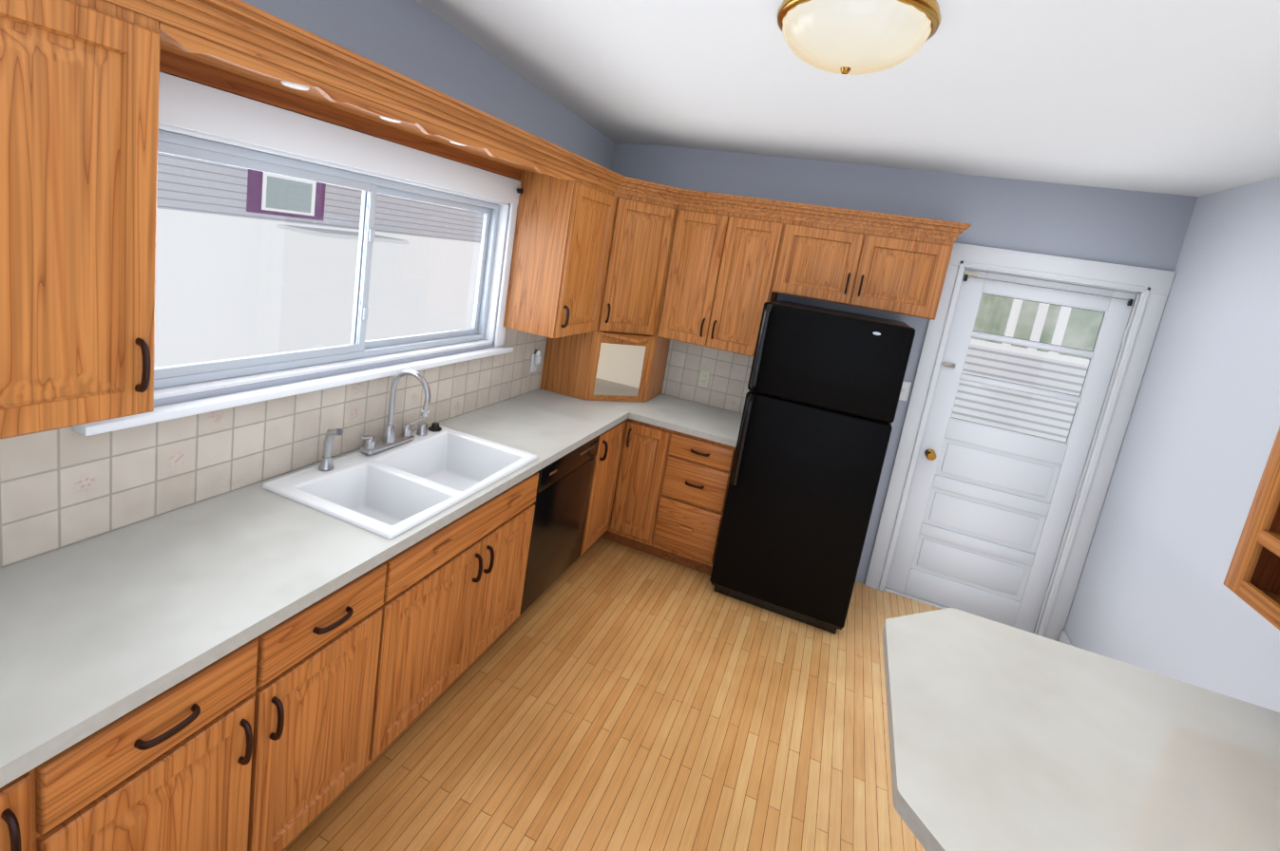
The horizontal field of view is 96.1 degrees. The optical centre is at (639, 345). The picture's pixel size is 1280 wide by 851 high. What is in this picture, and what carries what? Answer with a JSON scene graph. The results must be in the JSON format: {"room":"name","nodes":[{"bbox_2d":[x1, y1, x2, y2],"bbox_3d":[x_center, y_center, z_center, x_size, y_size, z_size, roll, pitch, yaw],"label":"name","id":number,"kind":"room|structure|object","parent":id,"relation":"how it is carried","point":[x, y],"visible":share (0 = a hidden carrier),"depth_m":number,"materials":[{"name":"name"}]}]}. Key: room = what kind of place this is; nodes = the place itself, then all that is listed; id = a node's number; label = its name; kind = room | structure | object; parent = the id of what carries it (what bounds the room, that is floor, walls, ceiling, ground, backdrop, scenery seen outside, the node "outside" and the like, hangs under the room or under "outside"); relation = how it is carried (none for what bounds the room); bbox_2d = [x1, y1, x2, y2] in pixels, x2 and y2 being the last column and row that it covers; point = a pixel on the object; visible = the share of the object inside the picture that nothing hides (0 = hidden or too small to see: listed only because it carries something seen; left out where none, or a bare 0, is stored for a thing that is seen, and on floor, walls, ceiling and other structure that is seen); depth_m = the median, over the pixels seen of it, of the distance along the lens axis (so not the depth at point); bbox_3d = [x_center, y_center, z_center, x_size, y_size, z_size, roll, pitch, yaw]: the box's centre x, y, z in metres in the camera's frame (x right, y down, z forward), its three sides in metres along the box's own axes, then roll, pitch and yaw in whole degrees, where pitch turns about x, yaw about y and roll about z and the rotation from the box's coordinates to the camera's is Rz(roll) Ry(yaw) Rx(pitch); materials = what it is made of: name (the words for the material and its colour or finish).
{"room":"kitchen","nodes":[
{"label":"kitchen","id":0,"kind":"room"},
{"bbox_2d":[153,0,615,407],"bbox_3d":[-1.179,-0.063,2.243,0.150,2.800,4.600,12,10,19],"label":"wall","id":1,"kind":"structure","parent":0,"point":[415,40],"depth_m":2.32,"materials":[{"name":"grey paint"}]},
{"bbox_2d":[0,0,178,439],"bbox_3d":[-1.298,-0.281,1.000,0.348,0.882,0.627,12,10,19],"label":"upper cabinet","id":2,"kind":"object","parent":1,"relation":"attached to","point":[80,79],"depth_m":1.11,"materials":[{"name":"brown wood"}]},
{"bbox_2d":[0,327,546,568],"bbox_3d":[-1.182,0.222,2.170,0.008,0.444,3.226,12,10,19],"label":"tile backsplash","id":3,"kind":"structure","parent":1,"relation":"attached to","point":[63,487],"depth_m":1.76,"materials":[{"name":"beige tile"}]},
{"bbox_2d":[530,349,541,372],"bbox_3d":[-0.637,0.095,3.554,0.040,0.144,0.072,12,10,19],"label":"outlet","id":4,"kind":"object","parent":3,"relation":"attached to","point":[536,357],"visible":1,"depth_m":3.54,"materials":[{"name":"white plastic"}]},
{"bbox_2d":[73,71,523,436],"bbox_3d":[-1.050,-0.335,2.272,0.167,0.920,1.910,12,10,19],"label":"window","id":5,"kind":"structure","parent":1,"relation":"in","point":[192,107],"depth_m":2.04,"materials":[{"name":"white"}]},
{"bbox_2d":[503,159,619,342],"bbox_3d":[-0.443,-0.528,3.266,0.348,0.882,0.520,12,10,19],"label":"upper cabinet","id":6,"kind":"object","parent":1,"relation":"attached to","point":[565,219],"depth_m":3.05,"materials":[{"name":"brown wood"}]},
{"bbox_2d":[600,182,680,342],"bbox_3d":[-0.110,-0.557,3.755,0.630,0.882,0.630,12,10,19],"label":"upper cabinet","id":7,"kind":"object","parent":1,"relation":"attached to","point":[616,277],"depth_m":3.53,"materials":[{"name":"brown wood"}]},
{"bbox_2d":[282,536,941,850],"bbox_3d":[0.177,1.698,1.923,3.580,0.100,4.600,12,10,19],"label":"floor","id":8,"kind":"structure","parent":0,"point":[600,694],"depth_m":2.30,"materials":[{"name":"brown wood"}]},
{"bbox_2d":[0,757,53,850],"bbox_3d":[-1.485,1.104,0.925,0.618,0.868,0.515,12,10,19],"label":"base cabinet","id":9,"kind":"object","parent":8,"relation":"on","point":[26,802],"depth_m":1.00,"materials":[{"name":"brown wood"}]},
{"bbox_2d":[53,551,402,850],"bbox_3d":[-1.249,1.036,1.549,0.618,0.868,0.825,12,10,19],"label":"base cabinet","id":10,"kind":"object","parent":8,"relation":"on","point":[281,736],"depth_m":1.40,"materials":[{"name":"brown wood"}]},
{"bbox_2d":[486,419,627,559],"bbox_3d":[-0.392,0.788,3.817,0.618,0.868,0.986,12,10,19],"label":"base cabinet","id":11,"kind":"object","parent":8,"relation":"on","point":[512,510],"depth_m":3.22,"materials":[{"name":"brown wood"}]},
{"bbox_2d":[519,435,599,615],"bbox_3d":[-0.668,0.873,3.049,0.589,0.862,0.646,12,10,19],"label":"dishwasher","id":12,"kind":"object","parent":8,"relation":"on","point":[563,494],"visible":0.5,"depth_m":2.90,"materials":[{"name":"black metal"}]},
{"bbox_2d":[608,419,735,575],"bbox_3d":[0.257,0.899,3.782,0.728,0.868,0.618,12,10,19],"label":"base cabinet","id":13,"kind":"object","parent":8,"relation":"on","point":[671,492],"depth_m":3.48,"materials":[{"name":"brown wood"}]},
{"bbox_2d":[0,378,657,788],"bbox_3d":[-0.818,0.491,2.403,0.633,0.038,3.858,12,10,19],"label":"countertop","id":14,"kind":"structure","parent":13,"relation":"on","point":[97,633],"depth_m":1.41,"materials":[{"name":"laminate"}]},
{"bbox_2d":[318,369,441,470],"bbox_3d":[-0.952,0.265,2.337,0.217,0.347,0.640,12,10,19],"label":"faucet","id":15,"kind":"object","parent":14,"relation":"on","point":[390,440],"visible":1,"depth_m":2.33,"materials":[{"name":"silver metal"}]},
{"bbox_2d":[262,425,537,538],"bbox_3d":[-0.876,0.558,2.261,0.560,0.176,0.874,12,10,19],"label":"sink","id":16,"kind":"object","parent":14,"relation":"in","point":[392,492],"visible":0.81,"depth_m":2.20,"materials":[{"name":"white ceramic"}]},
{"bbox_2d":[630,393,742,447],"bbox_3d":[0.363,0.464,3.678,0.650,0.038,0.648,12,10,19],"label":"countertop","id":17,"kind":"structure","parent":13,"relation":"on","point":[721,426],"depth_m":3.57,"materials":[{"name":"laminate"}]},
{"bbox_2d":[709,300,915,633],"bbox_3d":[0.982,0.645,3.369,0.748,1.718,0.759,12,10,19],"label":"refrigerator","id":18,"kind":"object","parent":8,"relation":"on","point":[825,385],"visible":0.98,"depth_m":3.05,"materials":[{"name":"black metal"}]},
{"bbox_2d":[882,608,1279,850],"bbox_3d":[1.137,1.432,1.348,1.234,0.910,1.025,12,10,19],"label":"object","id":19,"kind":"object","parent":8,"relation":"on","point":[1002,737],"visible":1,"depth_m":1.35,"materials":[{"name":"laminate"}]},
{"bbox_2d":[416,0,1279,196],"bbox_3d":[0.668,-0.909,1.453,3.431,0.118,4.600,12,10,19],"label":"ceiling","id":20,"kind":"structure","parent":0,"point":[1177,97],"depth_m":2.07,"materials":[{"name":"white paint"}]},
{"bbox_2d":[776,0,941,75],"bbox_3d":[0.570,-0.817,1.554,0.420,0.155,0.420,12,10,19],"label":"ceiling light","id":21,"kind":"object","parent":20,"relation":"attached to","point":[852,37],"visible":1,"depth_m":1.45,"materials":[{"name":"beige glass"}]},
{"bbox_2d":[611,142,1197,632],"bbox_3d":[1.240,0.173,3.746,3.430,2.600,0.150,12,10,19],"label":"wall","id":22,"kind":"structure","parent":0,"point":[1114,226],"depth_m":3.36,"materials":[{"name":"grey paint"}]},
{"bbox_2d":[661,339,753,413],"bbox_3d":[0.504,0.193,3.940,0.684,0.444,0.008,12,10,19],"label":"tile backsplash","id":23,"kind":"structure","parent":22,"relation":"attached to","point":[727,389],"depth_m":3.95,"materials":[{"name":"beige tile"}]},
{"bbox_2d":[697,369,710,388],"bbox_3d":[0.442,0.229,3.958,0.072,0.116,0.009,12,10,19],"label":"electrical outlet plate","id":24,"kind":"object","parent":23,"relation":"attached to","point":[704,378],"visible":1,"depth_m":3.96,"materials":[{"name":"beige plastic"}]},
{"bbox_2d":[657,193,790,357],"bbox_3d":[0.537,-0.439,3.675,0.665,0.882,0.348,12,10,19],"label":"upper cabinet","id":25,"kind":"object","parent":22,"relation":"attached to","point":[724,260],"depth_m":3.51,"materials":[{"name":"brown wood"}]},
{"bbox_2d":[771,209,961,320],"bbox_3d":[1.288,-0.479,3.387,0.893,0.475,0.348,12,10,19],"label":"upper cabinet","id":26,"kind":"object","parent":22,"relation":"attached to","point":[890,266],"depth_m":3.22,"materials":[{"name":"brown wood"}]},
{"bbox_2d":[898,381,911,401],"bbox_3d":[1.597,0.273,3.530,0.100,0.118,0.016,12,10,19],"label":"switch plate","id":27,"kind":"object","parent":22,"relation":"attached to","point":[905,391],"visible":0.5,"depth_m":3.52,"materials":[{"name":"white plastic"}]},
{"bbox_2d":[885,268,1136,633],"bbox_3d":[2.120,0.638,3.383,0.844,2.059,0.114,12,10,19],"label":"back door","id":28,"kind":"structure","parent":22,"relation":"in","point":[986,513],"depth_m":3.42,"materials":[{"name":"white wood"}]},
{"bbox_2d":[864,242,1175,641],"bbox_3d":[2.149,0.573,3.430,1.078,2.212,0.180,12,10,19],"label":"door frame","id":29,"kind":"structure","parent":22,"relation":"attached to","point":[1152,287],"depth_m":3.26,"materials":[{"name":"white wood"}]},
{"bbox_2d":[1063,175,1279,712],"bbox_3d":[1.945,0.742,1.071,0.150,2.600,4.450,12,10,19],"label":"wall","id":30,"kind":"structure","parent":0,"point":[1154,593],"depth_m":2.52,"materials":[{"name":"white paint"}]},
{"bbox_2d":[1058,630,1072,646],"bbox_3d":[1.692,1.925,1.361,0.021,0.120,4.268,12,10,19],"label":"baseboard","id":31,"kind":"structure","parent":30,"relation":"attached to","point":[1063,639],"depth_m":3.26,"materials":[{"name":"white"}]},
{"bbox_2d":[1222,426,1279,630],"bbox_3d":[1.762,0.288,1.008,0.324,1.127,1.498,12,10,19],"label":"open shelf unit","id":32,"kind":"object","parent":30,"relation":"attached to","point":[1252,579],"visible":1,"depth_m":1.71,"materials":[{"name":"brown wood"}]},
{"label":"outside","id":33,"kind":"structure","parent":0,"visible":0},
{"bbox_3d":[-1.059,4.116,4.964,80.000,0.200,80.000,12,10,19],"label":"ground","id":34,"kind":"structure","parent":33,"visible":0},
{"bbox_2d":[153,208,480,367],"bbox_3d":[-3.210,0.784,7.830,2.200,4.665,11.500,12,10,19],"label":"neighboring house wall","id":35,"kind":"structure","parent":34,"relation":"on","point":[297,311],"depth_m":4.76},
{"bbox_2d":[156,152,484,243],"bbox_3d":[-7.571,-2.052,9.974,4.653,8.111,22.600,12,10,19],"label":"neighbor house","id":36,"kind":"structure","parent":34,"relation":"on","point":[321,191],"depth_m":9.26,"materials":[{"name":"grey"}]},
{"bbox_2d":[951,293,1104,442],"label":"window","id":37,"kind":"structure","parent":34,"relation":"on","point":[1082,340],"depth_m":5.63,"materials":[{"name":"clear glass"}]}
]}

